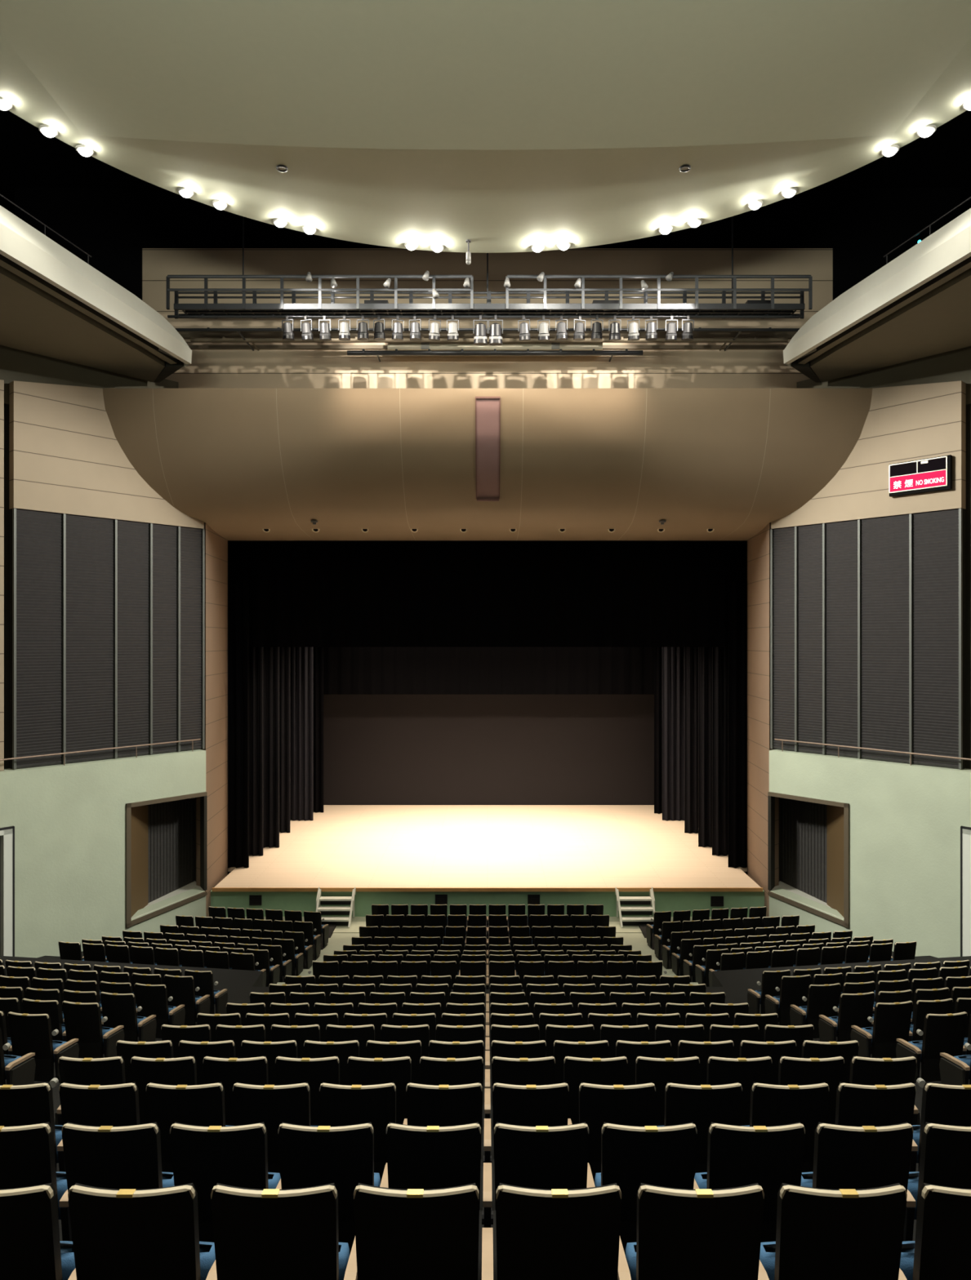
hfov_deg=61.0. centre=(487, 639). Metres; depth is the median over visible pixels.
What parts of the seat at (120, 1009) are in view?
backrest, armrest, panel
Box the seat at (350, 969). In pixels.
[342,960,368,984]
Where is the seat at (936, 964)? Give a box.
[912,961,940,977]
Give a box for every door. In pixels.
[0,826,14,956]
[960,826,970,956]
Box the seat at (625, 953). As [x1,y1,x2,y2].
[617,950,640,961]
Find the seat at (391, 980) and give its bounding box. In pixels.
[386,975,417,992]
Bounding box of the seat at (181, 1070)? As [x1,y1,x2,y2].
[130,1055,196,1124]
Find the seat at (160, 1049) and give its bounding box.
[115,1040,173,1083]
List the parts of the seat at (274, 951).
backrest, armrest, panel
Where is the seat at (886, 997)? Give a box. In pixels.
[870,989,911,1053]
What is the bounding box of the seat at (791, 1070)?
[777,1055,844,1124]
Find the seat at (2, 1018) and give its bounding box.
[0,1010,11,1054]
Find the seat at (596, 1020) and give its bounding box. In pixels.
[587,1013,631,1041]
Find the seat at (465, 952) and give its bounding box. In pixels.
[462,950,485,955]
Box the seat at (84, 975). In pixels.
[69,968,101,1001]
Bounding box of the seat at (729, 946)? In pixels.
[715,942,737,953]
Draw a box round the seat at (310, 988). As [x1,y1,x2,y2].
[305,983,338,1004]
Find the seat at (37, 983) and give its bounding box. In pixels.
[32,977,64,1011]
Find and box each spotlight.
[281,314,294,341]
[300,315,313,341]
[318,314,331,341]
[337,314,350,341]
[356,314,368,341]
[373,314,385,341]
[391,314,404,341]
[408,314,421,341]
[428,314,440,341]
[446,314,458,341]
[473,315,487,346]
[488,315,502,346]
[517,315,530,341]
[537,315,549,341]
[555,314,567,341]
[573,314,585,341]
[591,314,603,341]
[608,314,620,341]
[626,314,639,341]
[644,314,657,341]
[665,315,677,341]
[680,314,693,341]
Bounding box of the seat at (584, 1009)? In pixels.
[577,1002,616,1025]
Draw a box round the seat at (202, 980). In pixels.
[184,969,227,1022]
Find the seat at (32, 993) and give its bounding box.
[26,986,63,1024]
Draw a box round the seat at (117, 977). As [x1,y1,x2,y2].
[100,970,133,999]
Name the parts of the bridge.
post, post, post, post, hanger rod, post, post, post, post, rail, rail, post, post, post, post, post, post, post, post, post, hanger rod, rail, rail, post, post, post, post, post, post, post, post, post, rail, post, rail, post, post, post, hanger rod, post, post, post, post, post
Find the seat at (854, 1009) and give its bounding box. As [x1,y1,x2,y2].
[817,991,874,1041]
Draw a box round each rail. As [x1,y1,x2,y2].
[0,738,200,765]
[773,738,970,765]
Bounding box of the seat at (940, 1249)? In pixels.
[897,1182,970,1279]
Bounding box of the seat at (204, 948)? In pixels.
[198,945,220,966]
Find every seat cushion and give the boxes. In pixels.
[4,1054,22,1079]
[7,1037,11,1051]
[52,1040,66,1062]
[54,1124,62,1163]
[56,1171,67,1219]
[60,1240,75,1279]
[61,1024,65,1041]
[102,1026,113,1046]
[137,1016,146,1034]
[162,1172,173,1187]
[168,1005,176,1022]
[195,995,202,1010]
[199,1241,215,1279]
[213,990,219,1004]
[267,1172,280,1189]
[338,1242,349,1279]
[373,1172,380,1186]
[594,1172,600,1186]
[625,1242,635,1279]
[693,1172,706,1189]
[755,990,760,1004]
[759,1241,775,1279]
[772,995,779,1010]
[798,1005,806,1022]
[800,1172,812,1187]
[827,1016,837,1034]
[861,1026,872,1046]
[898,1240,914,1279]
[906,1171,918,1219]
[907,1040,922,1062]
[909,1024,912,1041]
[911,1124,919,1163]
[952,1054,970,1079]
[963,1037,967,1045]
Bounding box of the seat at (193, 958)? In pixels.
[180,948,206,968]
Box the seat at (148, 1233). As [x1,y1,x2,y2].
[67,1182,215,1279]
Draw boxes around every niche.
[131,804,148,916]
[826,804,843,916]
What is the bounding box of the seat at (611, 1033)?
[600,1024,648,1057]
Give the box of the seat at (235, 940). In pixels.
[229,936,249,948]
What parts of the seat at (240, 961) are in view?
backrest, panel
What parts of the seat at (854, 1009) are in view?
panel, armrest, backrest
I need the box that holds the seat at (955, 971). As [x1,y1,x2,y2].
[937,965,967,987]
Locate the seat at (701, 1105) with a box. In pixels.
[656,1082,742,1176]
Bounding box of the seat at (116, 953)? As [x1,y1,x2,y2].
[106,944,132,963]
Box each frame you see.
[125,791,207,928]
[767,791,848,928]
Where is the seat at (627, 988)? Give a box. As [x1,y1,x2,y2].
[599,983,631,1003]
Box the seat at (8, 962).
[5,960,32,976]
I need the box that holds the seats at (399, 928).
[160,904,814,968]
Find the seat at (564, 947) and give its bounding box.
[561,944,582,954]
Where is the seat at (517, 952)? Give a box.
[515,950,537,975]
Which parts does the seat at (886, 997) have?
backrest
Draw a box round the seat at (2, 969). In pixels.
[0,965,6,976]
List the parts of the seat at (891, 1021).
panel, armrest, backrest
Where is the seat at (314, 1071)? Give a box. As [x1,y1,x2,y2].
[275,1056,339,1126]
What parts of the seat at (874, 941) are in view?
backrest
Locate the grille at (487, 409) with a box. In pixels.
[475,396,500,501]
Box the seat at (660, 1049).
[615,1040,671,1084]
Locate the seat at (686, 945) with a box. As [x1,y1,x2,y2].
[671,937,700,976]
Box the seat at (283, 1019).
[245,1013,289,1041]
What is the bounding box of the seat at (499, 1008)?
[485,1002,528,1053]
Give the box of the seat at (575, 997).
[569,991,604,1013]
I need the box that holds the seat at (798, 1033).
[763,1024,817,1057]
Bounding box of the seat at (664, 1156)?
[586,1122,697,1255]
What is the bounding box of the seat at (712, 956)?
[694,948,728,986]
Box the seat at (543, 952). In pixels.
[540,950,563,961]
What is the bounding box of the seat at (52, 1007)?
[22,998,65,1041]
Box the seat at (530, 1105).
[482,1082,568,1210]
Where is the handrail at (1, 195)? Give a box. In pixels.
[0,193,92,264]
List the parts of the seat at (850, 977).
backrest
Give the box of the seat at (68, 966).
[63,963,91,979]
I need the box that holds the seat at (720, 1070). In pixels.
[706,1055,771,1125]
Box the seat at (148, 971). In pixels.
[123,966,151,992]
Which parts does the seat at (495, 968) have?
armrest, backrest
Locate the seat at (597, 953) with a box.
[591,950,615,961]
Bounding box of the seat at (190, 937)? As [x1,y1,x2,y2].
[186,933,206,945]
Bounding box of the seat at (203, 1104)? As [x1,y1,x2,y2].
[146,1082,230,1172]
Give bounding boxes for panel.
[0,0,970,149]
[12,508,62,768]
[62,513,113,764]
[102,388,871,540]
[113,519,148,758]
[148,523,177,754]
[176,526,204,751]
[769,526,798,751]
[797,523,826,754]
[826,519,861,758]
[861,513,912,764]
[912,508,962,768]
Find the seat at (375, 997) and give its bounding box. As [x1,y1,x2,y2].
[369,991,404,1013]
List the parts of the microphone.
stem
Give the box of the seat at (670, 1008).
[665,1002,704,1026]
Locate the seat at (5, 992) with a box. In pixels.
[0,986,24,1013]
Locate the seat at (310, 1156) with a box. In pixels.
[275,1122,380,1254]
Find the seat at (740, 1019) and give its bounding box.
[733,1013,777,1041]
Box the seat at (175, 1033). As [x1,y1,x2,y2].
[156,1024,211,1057]
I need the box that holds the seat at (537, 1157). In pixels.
[481,1122,588,1279]
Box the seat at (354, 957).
[351,954,375,976]
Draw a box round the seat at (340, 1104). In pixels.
[319,1082,395,1182]
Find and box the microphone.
[466,239,471,264]
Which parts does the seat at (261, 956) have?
backrest, armrest, panel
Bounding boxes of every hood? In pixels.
[282,334,294,341]
[302,335,313,341]
[320,335,331,341]
[338,334,350,341]
[357,334,368,341]
[373,334,385,341]
[391,335,403,341]
[409,334,421,341]
[428,335,439,341]
[447,335,458,341]
[473,338,487,346]
[488,338,502,346]
[519,335,530,341]
[537,335,549,341]
[555,334,567,341]
[573,335,584,341]
[591,334,602,341]
[608,335,620,341]
[627,335,639,341]
[644,334,657,341]
[665,335,676,341]
[680,335,693,341]
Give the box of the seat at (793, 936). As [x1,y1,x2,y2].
[789,932,809,943]
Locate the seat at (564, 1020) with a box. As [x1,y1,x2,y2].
[538,1013,582,1040]
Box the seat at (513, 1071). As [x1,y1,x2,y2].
[483,1056,555,1144]
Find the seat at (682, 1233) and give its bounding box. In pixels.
[617,1182,764,1279]
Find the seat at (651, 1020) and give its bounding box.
[635,1013,679,1041]
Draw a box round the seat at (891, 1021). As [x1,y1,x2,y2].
[849,1000,912,1058]
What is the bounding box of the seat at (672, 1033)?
[654,1024,703,1058]
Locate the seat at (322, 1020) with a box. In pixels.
[294,1013,338,1041]
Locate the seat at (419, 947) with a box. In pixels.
[415,944,437,954]
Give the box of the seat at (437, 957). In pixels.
[433,954,457,975]
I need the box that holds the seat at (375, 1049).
[366,1040,421,1084]
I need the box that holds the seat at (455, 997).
[449,991,484,1013]
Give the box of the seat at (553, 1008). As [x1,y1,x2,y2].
[533,1002,572,1040]
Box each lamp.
[305,271,311,282]
[330,277,337,288]
[382,278,391,288]
[422,271,429,280]
[431,288,439,298]
[462,277,469,288]
[503,277,510,288]
[536,271,544,281]
[573,278,580,288]
[640,280,648,289]
[665,271,673,281]
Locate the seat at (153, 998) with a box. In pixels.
[134,982,185,1038]
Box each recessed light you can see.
[0,96,13,110]
[38,124,58,137]
[75,144,94,156]
[177,186,194,197]
[212,200,227,209]
[262,528,270,532]
[272,217,287,227]
[302,225,316,234]
[311,528,319,532]
[360,528,368,533]
[404,241,417,250]
[410,528,417,533]
[430,244,444,252]
[459,528,466,532]
[509,528,516,532]
[530,244,544,252]
[556,241,570,250]
[558,528,565,532]
[607,528,615,533]
[657,225,672,234]
[657,528,664,532]
[687,217,702,227]
[706,528,714,532]
[746,200,762,209]
[780,186,796,197]
[880,144,898,156]
[915,124,936,137]
[961,97,970,110]
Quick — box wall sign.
[888,454,951,497]
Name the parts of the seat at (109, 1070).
panel, armrest, number plate, backrest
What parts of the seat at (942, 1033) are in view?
panel, armrest, backrest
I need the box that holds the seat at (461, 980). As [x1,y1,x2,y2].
[455,975,484,984]
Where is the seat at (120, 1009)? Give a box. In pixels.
[100,991,156,1053]
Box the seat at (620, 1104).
[567,1082,655,1182]
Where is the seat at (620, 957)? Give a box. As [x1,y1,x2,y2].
[599,954,623,976]
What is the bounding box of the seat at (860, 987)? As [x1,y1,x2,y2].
[835,981,874,1036]
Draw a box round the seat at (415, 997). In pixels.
[409,991,444,1024]
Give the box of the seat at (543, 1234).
[481,1182,621,1279]
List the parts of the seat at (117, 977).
backrest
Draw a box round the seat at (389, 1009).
[358,1002,396,1025]
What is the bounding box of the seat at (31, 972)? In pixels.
[7,965,36,987]
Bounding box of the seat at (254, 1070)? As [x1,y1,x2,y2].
[203,1056,268,1125]
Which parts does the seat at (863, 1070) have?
backrest, number plate, armrest, panel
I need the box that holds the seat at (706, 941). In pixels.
[702,937,723,949]
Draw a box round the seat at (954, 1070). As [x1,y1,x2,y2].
[938,1042,970,1085]
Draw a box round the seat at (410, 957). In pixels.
[405,954,430,976]
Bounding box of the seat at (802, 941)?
[785,939,805,948]
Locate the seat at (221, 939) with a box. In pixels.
[208,934,228,946]
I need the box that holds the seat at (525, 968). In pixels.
[518,960,544,989]
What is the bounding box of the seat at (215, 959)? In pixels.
[205,950,231,968]
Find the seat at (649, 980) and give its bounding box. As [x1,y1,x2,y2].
[625,975,655,992]
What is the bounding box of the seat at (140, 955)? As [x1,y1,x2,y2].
[130,946,156,964]
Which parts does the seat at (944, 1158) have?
armrest, backrest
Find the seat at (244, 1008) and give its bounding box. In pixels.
[226,1002,266,1026]
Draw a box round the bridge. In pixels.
[166,216,812,319]
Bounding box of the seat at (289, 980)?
[284,975,315,992]
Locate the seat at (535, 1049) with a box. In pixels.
[484,1040,546,1116]
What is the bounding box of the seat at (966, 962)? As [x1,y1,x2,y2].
[942,960,968,976]
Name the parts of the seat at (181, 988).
backrest, armrest, panel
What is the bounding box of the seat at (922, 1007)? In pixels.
[907,998,952,1041]
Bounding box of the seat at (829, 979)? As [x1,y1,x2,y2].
[812,973,842,1002]
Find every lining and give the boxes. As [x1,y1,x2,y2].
[195,795,207,890]
[767,795,779,890]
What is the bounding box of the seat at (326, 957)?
[323,954,347,976]
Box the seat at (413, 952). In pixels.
[411,950,434,961]
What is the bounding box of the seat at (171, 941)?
[168,939,189,948]
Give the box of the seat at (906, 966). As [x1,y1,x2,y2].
[883,963,911,979]
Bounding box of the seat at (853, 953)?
[842,944,868,963]
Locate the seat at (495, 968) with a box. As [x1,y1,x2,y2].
[485,960,515,989]
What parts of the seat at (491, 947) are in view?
backrest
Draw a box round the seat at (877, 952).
[866,942,892,962]
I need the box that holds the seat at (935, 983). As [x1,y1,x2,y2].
[910,977,942,1011]
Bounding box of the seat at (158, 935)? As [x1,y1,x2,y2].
[143,931,163,942]
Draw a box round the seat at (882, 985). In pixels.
[871,978,908,1013]
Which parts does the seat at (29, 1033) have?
backrest, armrest, panel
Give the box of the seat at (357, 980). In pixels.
[352,975,383,992]
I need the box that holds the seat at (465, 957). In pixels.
[458,954,485,975]
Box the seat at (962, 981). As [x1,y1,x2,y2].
[943,975,970,998]
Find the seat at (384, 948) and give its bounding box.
[367,944,388,955]
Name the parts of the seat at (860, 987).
backrest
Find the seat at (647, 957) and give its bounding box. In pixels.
[626,954,651,976]
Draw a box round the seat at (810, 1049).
[800,1040,858,1083]
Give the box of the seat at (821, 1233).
[757,1182,906,1279]
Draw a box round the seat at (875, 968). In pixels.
[853,964,880,990]
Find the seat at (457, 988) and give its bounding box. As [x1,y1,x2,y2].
[453,983,484,1014]
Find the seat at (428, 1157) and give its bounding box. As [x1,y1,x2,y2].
[379,1122,480,1279]
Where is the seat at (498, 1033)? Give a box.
[484,1024,538,1083]
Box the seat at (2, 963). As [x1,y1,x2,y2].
[0,959,4,965]
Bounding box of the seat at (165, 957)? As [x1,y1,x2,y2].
[155,946,182,966]
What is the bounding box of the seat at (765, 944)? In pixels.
[762,940,783,950]
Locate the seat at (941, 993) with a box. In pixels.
[910,986,948,1024]
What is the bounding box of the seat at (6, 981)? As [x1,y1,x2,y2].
[0,975,31,998]
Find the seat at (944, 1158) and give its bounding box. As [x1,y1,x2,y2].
[902,1122,970,1241]
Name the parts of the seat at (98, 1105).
armrest, number plate, backrest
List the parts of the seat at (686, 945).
panel, backrest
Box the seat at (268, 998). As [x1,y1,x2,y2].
[249,991,285,1013]
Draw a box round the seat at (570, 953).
[566,950,589,961]
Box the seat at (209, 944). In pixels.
[191,940,212,950]
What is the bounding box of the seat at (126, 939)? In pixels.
[124,937,144,945]
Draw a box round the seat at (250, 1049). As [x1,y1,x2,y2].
[240,1040,297,1085]
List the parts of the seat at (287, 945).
backrest, panel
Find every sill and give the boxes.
[131,880,203,919]
[770,880,843,919]
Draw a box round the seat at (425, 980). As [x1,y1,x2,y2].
[421,975,451,1002]
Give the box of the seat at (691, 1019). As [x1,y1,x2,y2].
[684,1013,728,1041]
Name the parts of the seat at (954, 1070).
panel, armrest, backrest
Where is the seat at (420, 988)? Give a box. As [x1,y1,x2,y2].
[416,983,448,1013]
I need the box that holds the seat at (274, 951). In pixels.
[260,944,292,983]
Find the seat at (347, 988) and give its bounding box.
[342,983,375,1003]
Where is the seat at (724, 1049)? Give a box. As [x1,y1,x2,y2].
[677,1040,733,1085]
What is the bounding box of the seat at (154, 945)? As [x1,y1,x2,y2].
[151,942,173,963]
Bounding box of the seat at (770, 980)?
[746,969,790,1022]
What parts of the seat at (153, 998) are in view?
backrest, armrest, panel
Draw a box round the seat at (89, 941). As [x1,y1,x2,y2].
[81,938,106,958]
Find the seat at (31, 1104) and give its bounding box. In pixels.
[0,1082,62,1169]
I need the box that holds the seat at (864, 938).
[852,935,872,955]
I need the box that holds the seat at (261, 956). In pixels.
[246,948,279,986]
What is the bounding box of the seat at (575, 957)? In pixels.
[571,954,595,976]
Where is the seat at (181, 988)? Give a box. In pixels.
[164,974,210,1026]
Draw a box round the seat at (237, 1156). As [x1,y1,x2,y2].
[169,1122,280,1242]
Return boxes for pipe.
[167,314,802,318]
[175,327,799,351]
[190,337,787,351]
[346,349,643,361]
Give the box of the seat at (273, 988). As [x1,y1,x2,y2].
[268,983,302,1004]
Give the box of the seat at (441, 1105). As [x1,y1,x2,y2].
[403,1082,482,1207]
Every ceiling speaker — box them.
[275,164,287,172]
[679,164,690,172]
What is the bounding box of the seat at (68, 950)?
[58,941,84,960]
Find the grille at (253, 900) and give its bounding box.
[249,896,260,904]
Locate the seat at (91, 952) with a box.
[82,942,108,962]
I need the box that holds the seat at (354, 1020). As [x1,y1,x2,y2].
[343,1013,386,1041]
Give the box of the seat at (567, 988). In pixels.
[563,983,595,1003]
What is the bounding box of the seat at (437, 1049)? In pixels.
[428,1040,483,1115]
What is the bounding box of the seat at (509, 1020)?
[484,1013,533,1050]
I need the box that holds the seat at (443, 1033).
[435,1024,484,1081]
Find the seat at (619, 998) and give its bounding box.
[608,991,644,1013]
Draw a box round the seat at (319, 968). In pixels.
[307,960,338,984]
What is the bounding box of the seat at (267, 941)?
[251,937,271,949]
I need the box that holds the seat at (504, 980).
[485,975,519,1003]
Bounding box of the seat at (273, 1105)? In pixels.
[232,1082,317,1176]
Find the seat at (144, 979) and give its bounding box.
[132,973,162,1003]
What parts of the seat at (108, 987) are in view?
backrest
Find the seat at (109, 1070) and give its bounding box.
[49,1055,125,1124]
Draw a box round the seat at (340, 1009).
[314,1002,353,1026]
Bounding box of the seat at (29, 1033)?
[7,1011,79,1083]
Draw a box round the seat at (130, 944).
[128,941,149,961]
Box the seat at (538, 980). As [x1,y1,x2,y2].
[523,975,553,1002]
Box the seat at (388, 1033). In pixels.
[380,1024,429,1057]
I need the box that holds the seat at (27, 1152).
[0,1122,67,1219]
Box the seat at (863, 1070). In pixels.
[848,1055,924,1124]
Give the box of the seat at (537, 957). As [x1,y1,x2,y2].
[514,954,541,975]
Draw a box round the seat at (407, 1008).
[402,1002,440,1040]
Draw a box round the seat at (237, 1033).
[216,1024,266,1058]
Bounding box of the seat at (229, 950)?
[222,946,244,968]
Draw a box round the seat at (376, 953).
[359,950,382,961]
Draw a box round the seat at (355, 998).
[329,991,365,1013]
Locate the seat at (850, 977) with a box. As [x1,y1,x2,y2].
[840,970,874,993]
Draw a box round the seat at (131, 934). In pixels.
[122,930,142,941]
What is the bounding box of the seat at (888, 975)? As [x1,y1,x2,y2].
[873,968,905,1001]
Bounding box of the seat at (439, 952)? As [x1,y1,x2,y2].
[437,950,459,975]
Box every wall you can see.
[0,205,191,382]
[0,345,178,768]
[0,379,4,771]
[0,749,205,957]
[8,380,204,528]
[9,509,199,768]
[14,187,959,300]
[142,248,832,388]
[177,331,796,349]
[195,522,227,916]
[210,889,764,916]
[746,522,778,916]
[768,749,970,957]
[770,380,964,528]
[774,509,964,768]
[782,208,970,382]
[795,346,970,768]
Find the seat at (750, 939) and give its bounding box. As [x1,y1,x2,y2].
[746,934,766,946]
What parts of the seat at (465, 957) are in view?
backrest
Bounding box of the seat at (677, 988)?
[672,983,706,1004]
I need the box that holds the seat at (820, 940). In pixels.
[807,937,828,946]
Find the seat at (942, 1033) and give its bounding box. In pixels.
[895,1011,966,1083]
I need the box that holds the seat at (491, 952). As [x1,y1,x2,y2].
[485,950,511,977]
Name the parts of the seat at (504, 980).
armrest, backrest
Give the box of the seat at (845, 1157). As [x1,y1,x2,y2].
[800,1122,912,1241]
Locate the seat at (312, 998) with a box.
[289,991,325,1013]
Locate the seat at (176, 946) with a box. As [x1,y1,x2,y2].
[174,944,196,964]
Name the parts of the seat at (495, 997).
armrest, backrest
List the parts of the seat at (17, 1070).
backrest, armrest, panel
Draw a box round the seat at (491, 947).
[485,944,510,969]
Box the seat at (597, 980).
[591,975,622,992]
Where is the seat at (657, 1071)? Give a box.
[635,1055,699,1125]
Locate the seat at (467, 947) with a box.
[464,944,485,950]
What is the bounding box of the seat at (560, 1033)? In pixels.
[545,1024,593,1057]
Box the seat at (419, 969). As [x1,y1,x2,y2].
[400,960,426,983]
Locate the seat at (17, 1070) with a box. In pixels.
[0,1027,35,1085]
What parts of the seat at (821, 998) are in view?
panel, armrest, backrest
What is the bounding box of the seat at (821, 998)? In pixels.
[789,982,839,1038]
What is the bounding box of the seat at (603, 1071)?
[563,1056,627,1124]
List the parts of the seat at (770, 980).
panel, armrest, backrest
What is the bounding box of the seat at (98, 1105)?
[57,1082,140,1172]
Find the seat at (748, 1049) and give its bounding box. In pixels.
[738,1040,795,1084]
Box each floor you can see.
[0,923,336,1093]
[53,933,359,1117]
[56,916,918,1279]
[214,804,759,887]
[226,916,748,933]
[615,933,921,1118]
[638,923,970,1093]
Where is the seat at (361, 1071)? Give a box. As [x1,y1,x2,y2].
[346,1056,411,1124]
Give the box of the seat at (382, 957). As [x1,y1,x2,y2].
[378,954,403,976]
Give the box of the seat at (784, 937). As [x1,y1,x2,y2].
[768,933,788,945]
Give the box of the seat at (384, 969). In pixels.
[371,960,397,984]
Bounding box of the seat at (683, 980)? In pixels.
[659,975,689,992]
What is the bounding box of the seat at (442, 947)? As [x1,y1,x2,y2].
[440,944,461,961]
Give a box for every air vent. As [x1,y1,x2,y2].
[248,895,262,905]
[435,894,447,904]
[527,894,539,904]
[710,896,723,906]
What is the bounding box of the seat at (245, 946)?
[237,942,258,953]
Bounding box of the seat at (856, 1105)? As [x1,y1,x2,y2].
[834,1082,915,1126]
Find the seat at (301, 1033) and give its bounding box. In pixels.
[271,1024,319,1058]
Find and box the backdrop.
[323,694,653,804]
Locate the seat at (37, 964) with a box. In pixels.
[34,961,62,977]
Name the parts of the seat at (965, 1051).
backrest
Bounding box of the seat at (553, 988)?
[526,983,558,1013]
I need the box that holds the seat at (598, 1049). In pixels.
[553,1040,608,1084]
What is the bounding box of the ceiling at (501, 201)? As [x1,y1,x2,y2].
[0,32,970,253]
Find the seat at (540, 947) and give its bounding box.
[537,944,559,954]
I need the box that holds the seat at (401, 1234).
[343,1182,478,1279]
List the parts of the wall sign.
dark panel, red panel, dark panel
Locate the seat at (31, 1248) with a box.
[0,1182,75,1279]
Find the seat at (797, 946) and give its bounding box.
[777,944,799,964]
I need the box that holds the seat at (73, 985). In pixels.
[66,978,102,1008]
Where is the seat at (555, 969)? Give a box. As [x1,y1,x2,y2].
[547,960,573,983]
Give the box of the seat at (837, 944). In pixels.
[825,941,846,961]
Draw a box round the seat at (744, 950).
[729,946,752,968]
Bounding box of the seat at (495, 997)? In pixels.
[484,991,524,1032]
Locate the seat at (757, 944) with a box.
[739,942,760,951]
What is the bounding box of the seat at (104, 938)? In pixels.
[102,935,122,955]
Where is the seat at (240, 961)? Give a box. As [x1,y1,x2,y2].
[231,951,266,986]
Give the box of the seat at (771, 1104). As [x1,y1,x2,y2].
[744,1082,828,1172]
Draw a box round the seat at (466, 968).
[459,960,485,976]
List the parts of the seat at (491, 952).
backrest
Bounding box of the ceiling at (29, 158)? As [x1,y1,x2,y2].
[0,109,970,195]
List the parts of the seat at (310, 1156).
armrest, number plate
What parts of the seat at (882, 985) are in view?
backrest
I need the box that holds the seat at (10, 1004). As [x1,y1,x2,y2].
[0,997,21,1037]
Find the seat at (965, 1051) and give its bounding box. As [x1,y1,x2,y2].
[961,1013,970,1055]
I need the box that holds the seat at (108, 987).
[100,981,137,1013]
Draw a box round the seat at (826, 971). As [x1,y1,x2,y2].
[822,966,851,992]
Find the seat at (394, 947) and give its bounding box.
[391,944,413,954]
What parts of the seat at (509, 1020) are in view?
armrest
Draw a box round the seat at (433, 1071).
[419,1056,483,1142]
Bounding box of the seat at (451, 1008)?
[445,1002,484,1052]
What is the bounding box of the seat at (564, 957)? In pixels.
[543,954,568,976]
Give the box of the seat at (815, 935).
[811,931,831,942]
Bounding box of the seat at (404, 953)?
[385,950,408,961]
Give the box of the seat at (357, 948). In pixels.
[342,944,364,955]
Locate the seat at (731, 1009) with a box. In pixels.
[708,1002,748,1026]
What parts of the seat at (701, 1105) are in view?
number plate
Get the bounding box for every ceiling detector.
[311,520,318,524]
[658,520,665,524]
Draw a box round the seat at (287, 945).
[273,937,303,976]
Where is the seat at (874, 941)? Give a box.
[867,938,893,959]
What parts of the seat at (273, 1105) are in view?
number plate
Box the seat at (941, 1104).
[908,1082,970,1172]
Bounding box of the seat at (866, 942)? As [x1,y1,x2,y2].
[848,940,870,959]
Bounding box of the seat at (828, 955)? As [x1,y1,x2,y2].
[817,945,844,964]
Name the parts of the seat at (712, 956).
panel, armrest, backrest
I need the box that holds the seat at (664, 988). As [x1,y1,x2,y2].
[635,983,669,1004]
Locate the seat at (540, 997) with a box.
[529,991,564,1024]
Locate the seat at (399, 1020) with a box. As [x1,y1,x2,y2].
[392,1013,435,1040]
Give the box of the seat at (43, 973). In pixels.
[38,967,67,989]
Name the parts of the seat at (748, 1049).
number plate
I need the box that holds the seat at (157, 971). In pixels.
[153,968,182,984]
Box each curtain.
[148,797,195,902]
[227,582,248,867]
[248,646,262,856]
[262,646,279,848]
[279,646,289,832]
[289,646,313,820]
[313,646,323,812]
[323,646,653,694]
[653,646,662,813]
[662,646,684,820]
[684,646,697,833]
[697,646,711,847]
[711,646,728,856]
[728,582,746,867]
[779,797,826,902]
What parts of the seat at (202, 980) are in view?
backrest, armrest, panel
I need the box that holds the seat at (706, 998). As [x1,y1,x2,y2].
[688,991,724,1013]
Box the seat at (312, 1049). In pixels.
[303,1040,359,1084]
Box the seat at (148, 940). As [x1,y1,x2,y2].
[146,937,167,946]
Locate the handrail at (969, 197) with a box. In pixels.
[882,196,970,264]
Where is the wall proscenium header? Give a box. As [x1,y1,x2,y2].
[227,540,746,541]
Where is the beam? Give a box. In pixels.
[387,342,602,350]
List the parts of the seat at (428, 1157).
armrest, number plate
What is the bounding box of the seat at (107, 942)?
[104,940,126,959]
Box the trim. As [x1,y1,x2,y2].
[212,887,762,891]
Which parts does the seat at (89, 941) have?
backrest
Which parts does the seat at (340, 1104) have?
number plate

